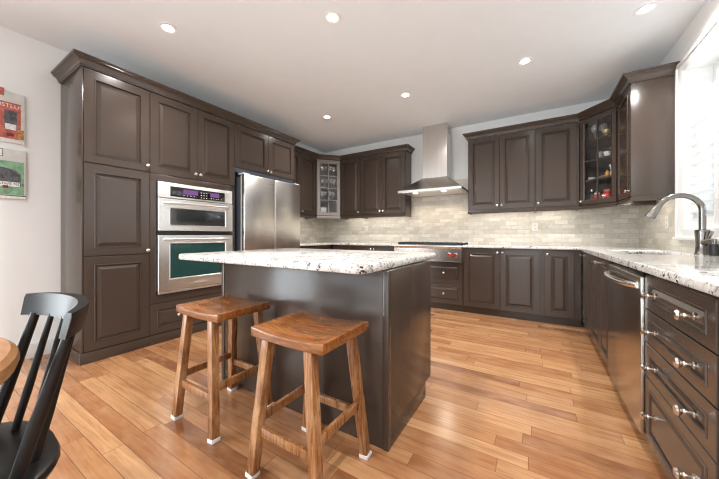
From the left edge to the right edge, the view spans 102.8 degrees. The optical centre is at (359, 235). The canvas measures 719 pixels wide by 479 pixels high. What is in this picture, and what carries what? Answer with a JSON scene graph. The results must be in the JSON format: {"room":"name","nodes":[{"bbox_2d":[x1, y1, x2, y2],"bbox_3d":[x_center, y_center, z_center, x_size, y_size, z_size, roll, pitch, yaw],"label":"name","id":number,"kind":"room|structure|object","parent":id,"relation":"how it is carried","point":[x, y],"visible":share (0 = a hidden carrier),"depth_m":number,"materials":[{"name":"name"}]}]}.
{"room":"kitchen","nodes":[
{"label":"kitchen","id":0,"kind":"room"},
{"bbox_2d":[0,26,323,344],"bbox_3d":[-2.930,-0.334,2.683,0.150,2.849,8.412,0,0,32],"label":"wall","id":1,"kind":"structure","parent":0,"point":[30,228],"depth_m":2.56,"materials":[{"name":"white paint"}]},
{"bbox_2d":[0,148,25,199],"bbox_3d":[-3.019,-0.523,2.373,0.019,0.422,0.341,0,0,32],"label":"painting","id":2,"kind":"object","parent":1,"relation":"attached to","point":[12,162],"visible":1,"depth_m":2.45,"materials":[{"name":"paper"}]},
{"bbox_2d":[0,87,27,144],"bbox_3d":[-3.018,-1.014,2.375,0.019,0.452,0.354,0,0,32],"label":"painting","id":3,"kind":"object","parent":1,"relation":"attached to","point":[12,105],"visible":1,"depth_m":2.45,"materials":[{"name":"paper"}]},
{"bbox_2d":[17,130,23,140],"bbox_3d":[-2.939,-0.868,2.487,0.002,0.083,0.038,0,0,32],"label":"flower","id":4,"kind":"object","parent":3,"relation":"on","point":[20,133],"depth_m":2.49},
{"bbox_2d":[24,338,54,359],"bbox_3d":[-3.898,1.026,0.947,0.014,0.130,4.140,0,0,32],"label":"baseboard","id":5,"kind":"structure","parent":1,"relation":"attached to","point":[32,348],"depth_m":2.56,"materials":[{"name":"white paint"}]},
{"bbox_2d":[235,123,293,183],"bbox_3d":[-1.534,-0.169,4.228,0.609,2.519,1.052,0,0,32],"label":"upper cabinet","id":6,"kind":"object","parent":1,"relation":"attached to","point":[259,154],"visible":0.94,"depth_m":4.02,"materials":[{"name":"brown wood"}]},
{"bbox_2d":[293,152,316,218],"bbox_3d":[-1.147,-0.881,5.119,0.337,1.116,0.866,0,0,32],"label":"upper cabinet","id":7,"kind":"object","parent":1,"relation":"attached to","point":[304,166],"visible":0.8,"depth_m":5.18,"materials":[{"name":"brown wood"}]},
{"bbox_2d":[300,217,323,241],"bbox_3d":[-1.129,-0.101,5.467,0.010,0.534,1.462,0,0,32],"label":"backsplash","id":8,"kind":"structure","parent":1,"relation":"attached to","point":[311,230],"depth_m":5.76,"materials":[{"name":"tile"}]},
{"bbox_2d":[0,307,667,478],"bbox_3d":[-0.747,1.141,1.345,5.270,0.100,8.412,0,0,32],"label":"floor","id":9,"kind":"structure","parent":0,"point":[506,398],"depth_m":1.70,"materials":[{"name":"brown wood"}]},
{"bbox_2d":[0,337,19,384],"bbox_3d":[-1.361,0.703,0.405,1.140,0.764,1.140,0,0,32],"label":"dining table","id":10,"kind":"object","parent":9,"relation":"on","point":[9,351],"visible":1,"depth_m":0.77,"materials":[{"name":"brown wood"}]},
{"bbox_2d":[0,292,88,478],"bbox_3d":[-1.097,0.649,0.736,0.536,0.889,0.577,0,0,32],"label":"dining chair","id":11,"kind":"object","parent":9,"relation":"on","point":[29,449],"visible":0.98,"depth_m":0.85,"materials":[{"name":"black wood"}]},
{"bbox_2d":[61,66,149,365],"bbox_3d":[-2.435,-0.169,2.758,0.609,2.519,0.514,0,0,32],"label":"pantry cabinet","id":12,"kind":"object","parent":9,"relation":"on","point":[105,120],"visible":0.91,"depth_m":2.58,"materials":[{"name":"brown paint"}]},
{"bbox_2d":[51,48,299,144],"bbox_3d":[-1.898,-1.470,3.605,0.641,0.084,2.627,0,0,32],"label":"crown molding","id":13,"kind":"structure","parent":12,"relation":"on","point":[75,58],"depth_m":2.80,"materials":[{"name":"brown paint"}]},
{"bbox_2d":[149,92,234,345],"bbox_3d":[-2.055,-0.169,3.378,0.609,2.519,0.941,0,0,32],"label":"tall cabinet","id":14,"kind":"object","parent":9,"relation":"on","point":[191,146],"visible":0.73,"depth_m":3.09,"materials":[{"name":"brown paint"}]},
{"bbox_2d":[156,181,231,294],"bbox_3d":[-1.993,0.025,3.343,0.604,1.145,0.827,0,0,32],"label":"double wall oven","id":15,"kind":"object","parent":14,"relation":"in","point":[189,219],"visible":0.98,"depth_m":3.12,"materials":[{"name":"silver metal"}]},
{"bbox_2d":[171,295,273,444],"bbox_3d":[-0.836,0.757,1.774,0.427,0.676,0.415,0,0,32],"label":"bar stool","id":16,"kind":"object","parent":9,"relation":"on","point":[215,310],"visible":0.92,"depth_m":1.69,"materials":[{"name":"brown wood"}]},
{"bbox_2d":[234,172,299,250],"bbox_3d":[-1.444,0.148,4.180,0.762,1.885,0.994,0,0,32],"label":"refrigerator","id":17,"kind":"object","parent":9,"relation":"on","point":[267,211],"visible":0.43,"depth_m":3.89,"materials":[{"name":"silver metal"}]},
{"bbox_2d":[245,310,371,478],"bbox_3d":[-0.228,0.757,1.360,0.427,0.676,0.415,0,0,32],"label":"bar stool","id":18,"kind":"object","parent":9,"relation":"on","point":[313,334],"visible":1,"depth_m":1.28,"materials":[{"name":"brown wood"}]},
{"bbox_2d":[300,245,329,248],"bbox_3d":[-1.004,0.632,5.037,0.667,0.917,0.870,0,0,32],"label":"base cabinet","id":19,"kind":"object","parent":9,"relation":"on","point":[317,246],"visible":0.03,"depth_m":4.94,"materials":[{"name":"brown wood"}]},
{"bbox_2d":[300,242,397,245],"bbox_3d":[-0.305,0.154,4.958,1.923,0.037,1.465,0,0,32],"label":"countertop","id":20,"kind":"structure","parent":19,"relation":"on","point":[301,243],"depth_m":4.89,"materials":[{"name":"stone"}]},
{"bbox_2d":[222,261,430,451],"bbox_3d":[-0.269,0.635,2.100,1.396,0.911,0.691,0,0,32],"label":"kitchen island","id":21,"kind":"object","parent":9,"relation":"on","point":[395,348],"visible":0.64,"depth_m":1.66,"materials":[{"name":"brown paint"}]},
{"bbox_2d":[179,248,435,274],"bbox_3d":[-0.371,0.158,2.192,1.615,0.043,1.150,0,0,32],"label":"island countertop","id":22,"kind":"structure","parent":21,"relation":"on","point":[359,262],"depth_m":1.76,"materials":[{"name":"stone"}]},
{"bbox_2d":[332,245,351,249],"bbox_3d":[-0.185,0.632,5.381,0.436,0.917,0.637,0,0,32],"label":"base cabinet","id":23,"kind":"object","parent":9,"relation":"on","point":[338,247],"visible":0.04,"depth_m":5.13,"materials":[{"name":"brown wood"}]},
{"bbox_2d":[352,245,393,250],"bbox_3d":[0.369,0.632,5.041,0.861,0.917,0.637,0,0,32],"label":"base cabinet","id":24,"kind":"object","parent":9,"relation":"on","point":[354,247],"visible":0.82,"depth_m":4.79,"materials":[{"name":"brown paint"}]},
{"bbox_2d":[431,261,463,311],"bbox_3d":[1.171,0.737,4.549,1.016,0.708,0.637,0,0,32],"label":"base cabinet","id":25,"kind":"object","parent":9,"relation":"on","point":[446,277],"visible":0.5,"depth_m":4.16,"materials":[{"name":"brown paint"}]},
{"bbox_2d":[463,248,541,321],"bbox_3d":[2.009,0.632,4.036,0.945,0.917,0.637,0,0,32],"label":"base cabinet","id":26,"kind":"object","parent":9,"relation":"on","point":[500,282],"visible":0.99,"depth_m":3.77,"materials":[{"name":"brown paint"}]},
{"bbox_2d":[542,249,580,326],"bbox_3d":[2.575,0.632,3.688,0.382,0.917,0.637,0,0,32],"label":"base cabinet","id":27,"kind":"object","parent":9,"relation":"on","point":[561,269],"visible":0.98,"depth_m":3.45,"materials":[{"name":"brown paint"}]},
{"bbox_2d":[579,252,589,333],"bbox_3d":[2.690,0.632,2.936,0.666,0.917,0.592,0,0,32],"label":"base cabinet","id":28,"kind":"object","parent":9,"relation":"on","point":[586,257],"visible":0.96,"depth_m":3.03,"materials":[{"name":"brown paint"}]},
{"bbox_2d":[590,254,610,366],"bbox_3d":[2.298,0.638,2.296,0.666,0.905,0.907,0,0,32],"label":"base cabinet","id":29,"kind":"object","parent":9,"relation":"on","point":[598,266],"visible":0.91,"depth_m":2.42,"materials":[{"name":"brown paint"}]},
{"bbox_2d":[604,261,650,433],"bbox_3d":[1.808,0.637,1.616,0.648,0.908,0.746,0,0,32],"label":"dishwasher","id":30,"kind":"object","parent":9,"relation":"on","point":[626,309],"visible":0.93,"depth_m":1.61,"materials":[{"name":"grey metal"}]},
{"bbox_2d":[640,275,718,478],"bbox_3d":[1.483,0.632,0.983,0.683,0.917,0.657,0,0,32],"label":"base cabinet","id":31,"kind":"object","parent":9,"relation":"on","point":[681,331],"visible":1,"depth_m":1.04,"materials":[{"name":"brown paint"}]},
{"bbox_3d":[1.139,0.632,0.405,0.666,0.917,0.685,0,0,32],"label":"base cabinet","id":32,"kind":"object","parent":9,"relation":"on","visible":0},
{"bbox_2d":[463,244,718,296],"bbox_3d":[1.504,0.154,2.245,1.949,0.037,4.200,0,0,32],"label":"countertop","id":33,"kind":"structure","parent":32,"relation":"on","point":[689,269],"depth_m":1.55,"materials":[{"name":"stone"}]},
{"bbox_2d":[394,241,470,261],"bbox_3d":[1.146,0.242,4.507,1.014,0.273,0.715,0,0,32],"label":"gas rangetop","id":34,"kind":"object","parent":33,"relation":"on","point":[445,251],"visible":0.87,"depth_m":4.16,"materials":[{"name":"metal"}]},
{"bbox_2d":[396,244,467,245],"bbox_3d":[1.164,0.143,4.536,0.994,0.004,0.612,0,0,32],"label":"grate","id":35,"kind":"object","parent":34,"relation":"on","point":[396,244],"depth_m":4.22,"materials":[{"name":"metal"}]},
{"bbox_2d":[645,193,713,254],"bbox_3d":[2.313,-0.087,2.083,0.338,0.446,0.131,0,0,32],"label":"faucet","id":36,"kind":"object","parent":33,"relation":"on","point":[701,248],"visible":0.95,"depth_m":2.04,"materials":[{"name":"silver metal"}]},
{"bbox_2d":[701,239,718,255],"bbox_3d":[2.343,0.079,1.912,0.089,0.113,0.056,0,0,32],"label":"soap dispenser","id":37,"kind":"object","parent":33,"relation":"on","point":[713,249],"visible":0.98,"depth_m":1.90,"materials":[{"name":"silver metal"}]},
{"bbox_2d":[0,0,706,152],"bbox_3d":[-0.747,-1.808,1.345,5.270,0.100,8.412,0,0,32],"label":"ceiling","id":38,"kind":"structure","parent":0,"point":[278,65],"depth_m":2.73,"materials":[{"name":"white paint"}]},
{"bbox_2d":[158,22,177,34],"bbox_3d":[-1.623,-1.753,2.432,0.144,0.010,0.144,0,0,32],"label":"recessed light","id":39,"kind":"object","parent":38,"relation":"in","point":[163,26],"visible":1,"depth_m":2.42,"materials":[{"name":"white paint"}]},
{"bbox_2d":[322,115,331,118],"bbox_3d":[-0.483,-1.753,4.260,0.144,0.010,0.144,0,0,32],"label":"recessed light","id":40,"kind":"object","parent":38,"relation":"in","point":[324,116],"visible":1,"depth_m":4.25,"materials":[{"name":"beige"}]},
{"bbox_2d":[324,11,340,24],"bbox_3d":[-0.218,-1.753,2.314,0.144,0.010,0.144,0,0,32],"label":"recessed light","id":41,"kind":"object","parent":38,"relation":"in","point":[331,17],"visible":1,"depth_m":2.31,"materials":[{"name":"beige"}]},
{"bbox_2d":[400,92,410,97],"bbox_3d":[0.576,-1.753,3.592,0.144,0.010,0.144,0,0,32],"label":"recessed light","id":42,"kind":"object","parent":38,"relation":"in","point":[405,94],"visible":1,"depth_m":3.59,"materials":[{"name":"beige"}]},
{"bbox_2d":[517,57,532,65],"bbox_3d":[1.669,-1.753,2.895,0.144,0.010,0.144,0,0,32],"label":"recessed light","id":43,"kind":"object","parent":38,"relation":"in","point":[524,61],"visible":1,"depth_m":2.89,"materials":[{"name":"beige"}]},
{"bbox_2d":[633,2,658,15],"bbox_3d":[2.224,-1.753,2.226,0.144,0.010,0.144,0,0,32],"label":"recessed light","id":44,"kind":"object","parent":38,"relation":"in","point":[647,8],"visible":1,"depth_m":2.22,"materials":[{"name":"beige"}]},
{"bbox_2d":[324,98,636,316],"bbox_3d":[1.390,-0.334,4.880,4.920,2.849,0.150,0,0,32],"label":"wall","id":45,"kind":"structure","parent":0,"point":[459,143],"depth_m":4.64,"materials":[{"name":"white paint"}]},
{"bbox_2d":[316,160,340,218],"bbox_3d":[-0.646,-0.881,5.678,0.607,1.116,0.612,0,0,32],"label":"upper cabinet","id":46,"kind":"object","parent":45,"relation":"attached to","point":[330,200],"visible":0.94,"depth_m":5.58,"materials":[{"name":"beige paint"}]},
{"bbox_2d":[320,176,336,181],"bbox_3d":[-0.646,-1.139,5.680,0.562,0.012,0.565,0,0,32],"label":"shelf","id":47,"kind":"object","parent":46,"relation":"attached to","point":[322,178],"depth_m":5.72,"materials":[{"name":"grey wood"}]},
{"bbox_2d":[320,188,336,192],"bbox_3d":[-0.646,-0.906,5.680,0.562,0.012,0.565,0,0,32],"label":"shelf","id":48,"kind":"object","parent":46,"relation":"attached to","point":[322,190],"depth_m":5.76,"materials":[{"name":"grey wood"}]},
{"bbox_2d":[320,200,336,203],"bbox_3d":[-0.646,-0.672,5.680,0.562,0.012,0.565,0,0,32],"label":"shelf","id":49,"kind":"object","parent":46,"relation":"attached to","point":[321,201],"depth_m":5.65,"materials":[{"name":"grey wood"}]},
{"bbox_2d":[340,158,365,218],"bbox_3d":[-0.118,-0.881,5.536,0.443,1.116,0.302,0,0,32],"label":"upper cabinet","id":50,"kind":"object","parent":45,"relation":"attached to","point":[350,169],"visible":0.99,"depth_m":5.43,"materials":[{"name":"brown wood"}]},
{"bbox_2d":[360,151,410,218],"bbox_3d":[0.456,-0.881,5.184,0.900,1.116,0.302,0,0,32],"label":"upper cabinet","id":51,"kind":"object","parent":45,"relation":"attached to","point":[383,176],"visible":1,"depth_m":5.05,"materials":[{"name":"brown paint"}]},
{"bbox_2d":[294,144,414,160],"bbox_3d":[-0.254,-1.481,4.968,2.017,0.084,1.414,0,0,32],"label":"crown molding","id":52,"kind":"structure","parent":51,"relation":"on","point":[404,147],"depth_m":5.17,"materials":[{"name":"brown wood"}]},
{"bbox_2d":[398,122,467,197],"bbox_3d":[1.180,-1.208,4.530,0.964,1.097,0.640,0,0,32],"label":"range hood","id":53,"kind":"object","parent":45,"relation":"attached to","point":[437,180],"visible":0.98,"depth_m":4.52,"materials":[{"name":"metal"}]},
{"bbox_2d":[324,178,638,245],"bbox_3d":[1.349,-0.371,4.812,4.900,1.075,0.010,0,0,32],"label":"backsplash","id":54,"kind":"structure","parent":45,"relation":"attached to","point":[447,218],"depth_m":4.43,"materials":[{"name":"tile"}]},
{"bbox_2d":[532,223,537,230],"bbox_3d":[2.503,-0.119,4.093,0.074,0.120,0.008,0,0,32],"label":"wall outlet","id":55,"kind":"object","parent":54,"relation":"attached to","point":[534,225],"visible":1,"depth_m":4.09,"materials":[{"name":"white plastic"}]},
{"bbox_2d":[468,129,534,214],"bbox_3d":[2.063,-0.881,4.199,0.868,1.116,0.302,0,0,32],"label":"upper cabinet","id":56,"kind":"object","parent":45,"relation":"attached to","point":[501,168],"visible":1,"depth_m":4.08,"materials":[{"name":"brown paint"}]},
{"bbox_2d":[462,61,679,140],"bbox_3d":[2.263,-1.481,3.541,2.028,0.084,1.216,0,0,32],"label":"crown molding","id":57,"kind":"structure","parent":56,"relation":"on","point":[626,79],"depth_m":3.39,"materials":[{"name":"brown paint"}]},
{"bbox_2d":[535,122,578,212],"bbox_3d":[2.636,-0.881,3.847,0.474,1.116,0.302,0,0,32],"label":"upper cabinet","id":58,"kind":"object","parent":45,"relation":"attached to","point":[556,147],"visible":1,"depth_m":3.74,"materials":[{"name":"brown paint"}]},
{"bbox_2d":[579,106,617,209],"bbox_3d":[3.018,-0.881,3.435,0.629,1.116,0.605,0,0,32],"label":"upper cabinet","id":59,"kind":"object","parent":45,"relation":"attached to","point":[592,162],"visible":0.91,"depth_m":3.56,"materials":[{"name":"brown paint"}]},
{"bbox_2d":[589,189,593,198],"bbox_3d":[2.865,-0.478,3.537,0.054,0.177,0.054,0,0,32],"label":"bottle","id":60,"kind":"object","parent":59,"relation":"on","point":[591,194],"visible":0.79,"depth_m":3.52,"materials":[{"name":"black glass"}]},
{"bbox_2d":[593,192,600,198],"bbox_3d":[2.872,-0.453,3.469,0.070,0.126,0.070,0,0,32],"label":"jar","id":61,"kind":"object","parent":59,"relation":"on","point":[595,194],"visible":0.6,"depth_m":3.45,"materials":[{"name":"red glass"}]},
{"bbox_2d":[585,135,610,148],"bbox_3d":[3.024,-1.145,3.434,0.572,0.012,0.560,0,0,32],"label":"shelf","id":62,"kind":"object","parent":59,"relation":"attached to","point":[605,142],"depth_m":3.56,"materials":[{"name":"brown wood"}]},
{"bbox_2d":[585,156,610,166],"bbox_3d":[3.024,-0.909,3.434,0.572,0.012,0.560,0,0,32],"label":"shelf","id":63,"kind":"object","parent":59,"relation":"attached to","point":[603,162],"depth_m":3.56,"materials":[{"name":"brown wood"}]},
{"bbox_2d":[585,177,610,184],"bbox_3d":[3.024,-0.674,3.434,0.572,0.012,0.560,0,0,32],"label":"shelf","id":64,"kind":"object","parent":59,"relation":"attached to","point":[603,181],"depth_m":3.56,"materials":[{"name":"brown wood"}]},
{"bbox_2d":[602,129,610,135],"bbox_3d":[2.894,-1.194,3.364,0.080,0.085,0.080,0,0,32],"label":"goblet","id":65,"kind":"object","parent":59,"relation":"on","point":[605,131],"visible":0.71,"depth_m":3.35,"materials":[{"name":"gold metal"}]},
{"bbox_2d":[603,189,610,197],"bbox_3d":[2.894,-0.463,3.351,0.082,0.146,0.082,0,0,32],"label":"jar","id":66,"kind":"object","parent":59,"relation":"on","point":[607,192],"visible":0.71,"depth_m":3.33,"materials":[{"name":"red ceramic"}]},
{"bbox_2d":[603,151,610,155],"bbox_3d":[2.892,-0.946,3.349,0.072,0.060,0.072,0,0,32],"label":"cup","id":67,"kind":"object","parent":59,"relation":"on","point":[605,153],"visible":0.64,"depth_m":3.33,"materials":[{"name":"white ceramic"}]},
{"bbox_2d":[660,0,718,74],"bbox_3d":[1.414,-0.334,0.020,0.200,2.849,8.412,0,0,32],"label":"wall","id":68,"kind":"structure","parent":0,"point":[709,12],"depth_m":2.31,"materials":[{"name":"white paint"}]},
{"bbox_2d":[616,75,674,205],"bbox_3d":[2.833,-0.881,2.875,0.358,1.116,0.544,0,0,32],"label":"upper cabinet","id":69,"kind":"object","parent":68,"relation":"attached to","point":[646,110],"visible":0.88,"depth_m":2.66,"materials":[{"name":"brown paint"}]},
{"bbox_2d":[639,199,718,251],"bbox_3d":[2.328,-0.101,1.712,0.010,0.534,4.252,0,0,32],"label":"backsplash","id":70,"kind":"structure","parent":68,"relation":"attached to","point":[653,233],"depth_m":2.89,"materials":[{"name":"tile"}]},
{"bbox_2d":[665,216,668,228],"bbox_3d":[2.959,-0.124,2.760,0.008,0.120,0.074,0,0,32],"label":"wall outlet","id":71,"kind":"object","parent":70,"relation":"attached to","point":[666,217],"visible":1,"depth_m":2.75,"materials":[{"name":"white plastic"}]},
{"bbox_2d":[672,15,718,240],"bbox_3d":[2.402,-0.730,1.681,0.249,1.539,1.938,0,0,32],"label":"window","id":72,"kind":"structure","parent":68,"relation":"in","point":[697,73],"depth_m":2.36,"materials":[{"name":"white glass"}]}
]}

